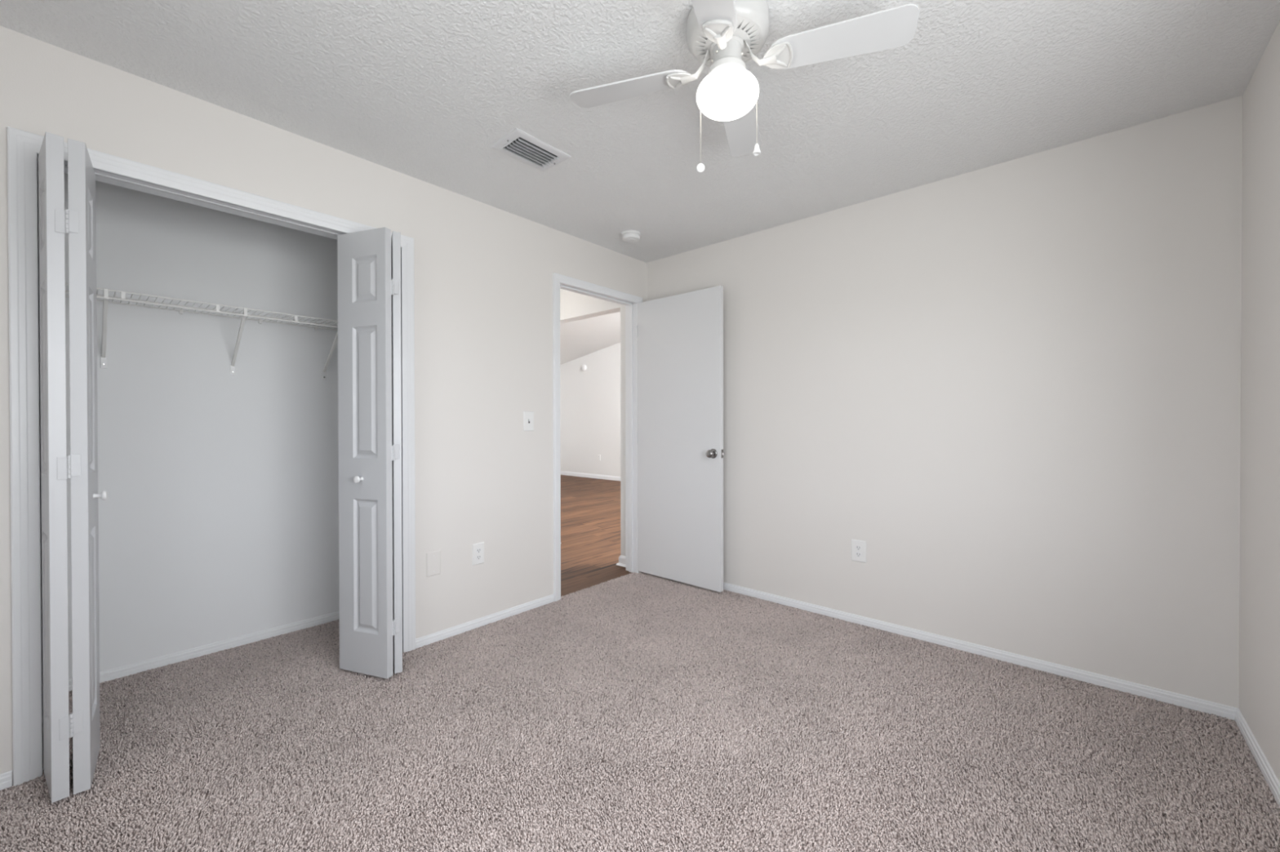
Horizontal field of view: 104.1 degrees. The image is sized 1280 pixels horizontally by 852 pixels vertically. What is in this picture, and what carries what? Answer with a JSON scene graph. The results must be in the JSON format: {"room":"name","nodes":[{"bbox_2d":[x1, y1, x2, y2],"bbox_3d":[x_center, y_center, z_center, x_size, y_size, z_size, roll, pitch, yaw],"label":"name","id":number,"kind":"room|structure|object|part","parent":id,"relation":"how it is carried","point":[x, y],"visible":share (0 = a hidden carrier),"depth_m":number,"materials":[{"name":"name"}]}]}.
{"room":"empty bedroom","nodes":[
{"label":"empty bedroom","id":0,"kind":"room"},
{"bbox_2d":[64,173,339,692],"bbox_3d":[-2.232,-0.015,2.568,0.100,2.540,1.900,0,0,41],"label":"wall","id":1,"kind":"structure","parent":0,"point":[218,521],"depth_m":2.53,"materials":[{"name":"paint"}]},
{"bbox_2d":[65,283,337,380],"bbox_3d":[-2.079,-0.418,2.430,0.308,0.312,1.683,0,0,41],"label":"wire shelf","id":2,"kind":"object","parent":1,"relation":"attached to","point":[104,359],"visible":0.71,"depth_m":2.40,"materials":[{"name":"white metal"}]},
{"bbox_3d":[-2.083,-0.566,2.432,0.006,0.006,1.680,0,0,41],"label":"rail","id":3,"kind":"part","parent":2,"relation":"part of","materials":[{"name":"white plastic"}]},
{"bbox_3d":[-1.967,-0.532,2.330,0.008,0.008,1.680,0,0,41],"label":"rail","id":4,"kind":"part","parent":2,"relation":"part of","materials":[{"name":"white plastic"}]},
{"bbox_3d":[-1.970,-0.566,2.332,0.007,0.007,1.680,0,0,41],"label":"rail","id":5,"kind":"part","parent":2,"relation":"part of","materials":[{"name":"white plastic"}]},
{"bbox_3d":[-2.189,-0.567,2.526,0.006,0.006,1.680,0,0,41],"label":"rail","id":6,"kind":"part","parent":2,"relation":"part of","materials":[{"name":"white plastic"}]},
{"bbox_2d":[68,611,339,691],"bbox_3d":[-2.188,1.133,2.538,0.012,0.047,1.700,0,0,41],"label":"baseboard","id":7,"kind":"structure","parent":1,"relation":"attached to","point":[139,667],"depth_m":2.53,"materials":[{"name":"paint"}]},
{"bbox_2d":[0,26,646,791],"bbox_3d":[-1.134,-0.018,2.719,0.115,2.540,3.460,0,0,41],"label":"wall","id":8,"kind":"structure","parent":0,"point":[483,273],"depth_m":2.67,"materials":[{"name":"paint"}]},
{"bbox_2d":[37,132,107,803],"bbox_3d":[-1.862,0.129,1.649,0.302,2.034,0.140,0,0,36],"label":"bifold door","id":9,"kind":"structure","parent":8,"relation":"in","point":[54,221],"depth_m":1.55,"materials":[{"name":"grey paint"}]},
{"bbox_3d":[-1.896,0.129,1.611,0.292,2.034,0.036,0,0,36],"label":"panel","id":10,"kind":"part","parent":9,"relation":"part of","materials":[{"name":"grey paint"}]},
{"bbox_3d":[-1.846,0.129,1.660,0.284,2.034,0.063,0,0,41],"label":"panel","id":11,"kind":"part","parent":9,"relation":"part of","materials":[{"name":"grey paint"}]},
{"bbox_3d":[-1.820,0.235,1.683,0.033,0.033,0.037,0,0,41],"label":"knob","id":12,"kind":"part","parent":9,"relation":"part of","materials":[{"name":"white plastic"}]},
{"bbox_2d":[64,164,339,235],"bbox_3d":[-1.641,-0.902,2.125,0.022,0.003,1.173,0,0,41],"label":"track","id":13,"kind":"object","parent":8,"relation":"attached to","point":[65,166],"visible":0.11,"depth_m":2.00,"materials":[{"name":"white metal"}]},
{"bbox_2d":[6,126,415,786],"bbox_3d":[-1.642,0.097,2.134,0.136,2.124,1.303,0,0,41],"label":"door frame","id":14,"kind":"structure","parent":8,"relation":"attached to","point":[23,147],"depth_m":1.64,"materials":[{"name":"white paint"}]},
{"bbox_2d":[0,594,554,790],"bbox_3d":[-1.052,1.131,2.721,0.012,0.047,3.360,0,0,41],"label":"baseboard","id":15,"kind":"structure","parent":8,"relation":"attached to","point":[6,779],"depth_m":2.82,"materials":[{"name":"white paint"}]},
{"bbox_2d":[337,226,402,679],"bbox_3d":[-1.236,0.124,2.366,0.300,2.034,0.275,0,0,41],"label":"bifold door","id":16,"kind":"structure","parent":8,"relation":"in","point":[369,261],"depth_m":2.29,"materials":[{"name":"grey paint"}]},
{"bbox_3d":[-1.284,0.243,2.278,0.033,0.033,0.036,0,0,19],"label":"knob","id":17,"kind":"part","parent":16,"relation":"part of","materials":[{"name":"white plastic"}]},
{"bbox_3d":[-1.190,0.123,2.427,0.033,2.034,0.293,0,0,-30],"label":"panel","id":18,"kind":"part","parent":16,"relation":"part of","materials":[{"name":"grey paint"}]},
{"bbox_2d":[426,550,440,577],"bbox_3d":[-1.102,0.735,2.666,0.007,0.128,0.078,0,0,41],"label":"blank cover plate","id":19,"kind":"object","parent":8,"relation":"attached to","point":[433,559],"visible":1,"depth_m":2.66,"materials":[{"name":"paint"}]},
{"bbox_2d":[472,542,484,565],"bbox_3d":[-0.927,0.733,2.864,0.008,0.122,0.074,0,0,41],"label":"wall outlet","id":20,"kind":"object","parent":8,"relation":"attached to","point":[477,548],"visible":1,"depth_m":2.86,"materials":[{"name":"white plastic"}]},
{"bbox_2d":[475,555,481,559],"bbox_3d":[-0.925,0.753,2.863,0.003,0.027,0.033,0,0,41],"label":"receptacle","id":21,"kind":"object","parent":20,"relation":"attached to","point":[477,557],"depth_m":2.86,"materials":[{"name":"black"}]},
{"bbox_2d":[475,547,481,553],"bbox_3d":[-0.925,0.714,2.862,0.003,0.027,0.033,0,0,41],"label":"receptacle","id":22,"kind":"object","parent":20,"relation":"attached to","point":[478,550],"depth_m":2.86,"materials":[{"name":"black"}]},
{"bbox_2d":[523,411,533,431],"bbox_3d":[-0.692,-0.030,3.120,0.016,0.122,0.076,0,0,41],"label":"light switch","id":23,"kind":"object","parent":8,"relation":"attached to","point":[528,416],"visible":1,"depth_m":3.12,"materials":[{"name":"white plastic"}]},
{"bbox_2d":[552,272,642,601],"bbox_3d":[-0.317,0.075,3.634,0.136,2.160,0.877,0,0,41],"label":"door frame","id":24,"kind":"structure","parent":8,"relation":"attached to","point":[631,340],"depth_m":3.82,"materials":[{"name":"white paint"}]},
{"bbox_2d":[635,285,724,592],"bbox_3d":[0.277,0.089,3.644,0.780,2.084,0.158,0,0,41],"label":"door","id":25,"kind":"structure","parent":8,"relation":"in","point":[679,436],"depth_m":3.60,"materials":[{"name":"white paint"}]},
{"bbox_3d":[0.483,0.189,3.398,0.066,0.066,0.061,0,0,41],"label":"knob","id":26,"kind":"part","parent":25,"relation":"part of","materials":[{"name":"silver metal"}]},
{"bbox_2d":[560,342,620,476],"bbox_3d":[0.938,-0.940,8.975,8.500,4.300,0.130,0,0,41],"label":"wall","id":27,"kind":"structure","parent":0,"point":[590,398],"depth_m":10.63,"materials":[{"name":"paint"}]},
{"bbox_2d":[581,364,586,370],"bbox_3d":[-1.211,-1.258,10.754,0.132,0.132,0.045,0,0,41],"label":"fire alarm","id":28,"kind":"object","parent":27,"relation":"attached to","point":[584,367],"visible":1,"depth_m":10.73,"materials":[{"name":"white plastic"}]},
{"bbox_2d":[560,471,620,480],"bbox_3d":[0.833,1.074,8.986,7.740,0.085,0.014,0,0,41],"label":"baseboard","id":29,"kind":"structure","parent":27,"relation":"attached to","point":[562,473],"depth_m":10.63,"materials":[{"name":"white paint"}]},
{"bbox_2d":[560,311,620,364],"bbox_3d":[-0.515,-1.998,7.401,8.400,1.490,4.400,0,0,41],"label":"ceiling","id":30,"kind":"structure","parent":0,"point":[580,338],"depth_m":9.36,"materials":[{"name":"paint"}]},
{"bbox_2d":[0,475,1279,851],"bbox_3d":[-1.024,1.187,5.646,9.980,0.114,7.940,0,0,41],"label":"floor","id":31,"kind":"structure","parent":0,"point":[642,712],"depth_m":1.80,"materials":[{"name":"carpet"}]},
{"bbox_2d":[0,0,1279,262],"bbox_3d":[-0.383,-1.335,2.105,4.565,0.100,3.610,0,0,41],"label":"ceiling","id":32,"kind":"structure","parent":0,"point":[422,90],"depth_m":1.86,"materials":[{"name":"white paint"}]},
{"bbox_2d":[488,128,571,172],"bbox_3d":[-0.510,-1.277,2.337,0.214,0.019,0.308,0,0,41],"label":"ceiling vent","id":33,"kind":"object","parent":32,"relation":"in","point":[518,144],"visible":1,"depth_m":2.32,"materials":[{"name":"white metal"}]},
{"bbox_2d":[621,230,640,242],"bbox_3d":[-0.060,-1.270,3.358,0.132,0.047,0.132,0,0,41],"label":"smoke detector","id":34,"kind":"object","parent":32,"relation":"attached to","point":[628,236],"visible":1,"depth_m":3.32,"materials":[{"name":"white plastic"}]},
{"bbox_2d":[569,0,919,172],"bbox_3d":[0.277,-1.060,1.580,0.817,0.445,0.817,0,0,-26],"label":"ceiling fan","id":35,"kind":"object","parent":32,"relation":"hanging from","point":[722,36],"visible":1,"depth_m":1.52,"materials":[{"name":"white metal"}]},
{"bbox_3d":[-0.035,-1.138,1.684,0.413,0.030,0.127,0,0,19],"label":"blade","id":36,"kind":"part","parent":35,"relation":"part of","materials":[{"name":"white laminate"}]},
{"bbox_3d":[0.125,-1.132,1.627,0.092,0.022,0.090,0,0,41],"label":"shield plate","id":37,"kind":"part","parent":35,"relation":"part of","materials":[{"name":"white metal"}]},
{"bbox_3d":[0.220,-1.003,1.627,0.056,0.281,0.002,0,0,40],"label":"pull chain","id":38,"kind":"part","parent":35,"relation":"part of","materials":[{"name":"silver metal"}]},
{"bbox_3d":[0.172,-1.135,1.268,0.127,0.030,0.413,0,0,19],"label":"blade","id":39,"kind":"part","parent":35,"relation":"part of","materials":[{"name":"white laminate"}]},
{"bbox_3d":[0.229,-1.131,1.428,0.090,0.022,0.092,0,0,41],"label":"shield plate","id":40,"kind":"part","parent":35,"relation":"part of","materials":[{"name":"white metal"}]},
{"bbox_3d":[0.277,-1.043,1.580,0.196,0.108,0.196,0,0,41],"label":"globe","id":41,"kind":"part","parent":35,"relation":"part of","materials":[{"name":"white glass"}]},
{"bbox_3d":[0.381,-1.139,1.891,0.127,0.030,0.413,0,0,19],"label":"blade","id":42,"kind":"part","parent":35,"relation":"part of","materials":[{"name":"white laminate"}]},
{"bbox_3d":[0.349,-1.024,1.596,0.056,0.239,0.002,0,0,-13],"label":"pull chain","id":43,"kind":"part","parent":35,"relation":"part of","materials":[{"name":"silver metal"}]},
{"bbox_3d":[0.428,-1.131,1.532,0.092,0.022,0.090,0,0,41],"label":"shield plate","id":44,"kind":"part","parent":35,"relation":"part of","materials":[{"name":"white metal"}]},
{"bbox_3d":[0.588,-1.137,1.475,0.413,0.030,0.127,0,0,19],"label":"blade","id":45,"kind":"part","parent":35,"relation":"part of","materials":[{"name":"white laminate"}]},
{"bbox_2d":[560,95,1242,721],"bbox_3d":[-1.333,-0.613,5.228,10.060,3.700,0.115,0,0,41],"label":"wall","id":46,"kind":"structure","parent":0,"point":[1016,383],"depth_m":2.42,"materials":[{"name":"paint"}]},
{"bbox_2d":[616,555,626,567],"bbox_3d":[-0.088,1.108,4.123,0.169,0.080,0.143,0,0,41],"label":"baseboard","id":47,"kind":"structure","parent":46,"relation":"attached to","point":[622,559],"depth_m":4.10,"materials":[{"name":"white paint"}]},
{"bbox_2d":[851,538,866,563],"bbox_3d":[1.272,0.727,2.902,0.084,0.126,0.008,0,0,41],"label":"wall outlet","id":48,"kind":"object","parent":46,"relation":"attached to","point":[858,547],"visible":1,"depth_m":2.90,"materials":[{"name":"white plastic"}]},
{"bbox_2d":[855,551,861,556],"bbox_3d":[1.270,0.746,2.900,0.033,0.027,0.003,0,0,41],"label":"receptacle","id":49,"kind":"object","parent":48,"relation":"attached to","point":[857,553],"depth_m":2.90,"materials":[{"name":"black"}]},
{"bbox_2d":[855,545,861,550],"bbox_3d":[1.270,0.707,2.900,0.033,0.027,0.003,0,0,41],"label":"receptacle","id":50,"kind":"object","parent":48,"relation":"attached to","point":[857,547],"depth_m":2.90,"materials":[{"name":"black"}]},
{"bbox_2d":[723,582,1238,719],"bbox_3d":[1.199,1.126,2.967,3.060,0.047,0.012,0,0,41],"label":"baseboard","id":51,"kind":"structure","parent":46,"relation":"attached to","point":[1162,695],"depth_m":2.42,"materials":[{"name":"white paint"}]},
{"bbox_2d":[1239,20,1279,782],"bbox_3d":[1.247,-0.008,0.615,0.120,2.540,3.460,0,0,41],"label":"wall","id":52,"kind":"structure","parent":0,"point":[1260,451],"depth_m":1.72,"materials":[{"name":"paint"}]},
{"bbox_2d":[1235,708,1279,805],"bbox_3d":[1.232,1.140,0.703,0.012,0.047,3.360,0,0,41],"label":"baseboard","id":53,"kind":"structure","parent":52,"relation":"attached to","point":[1269,775],"depth_m":1.70,"materials":[{"name":"white paint"}]}
]}

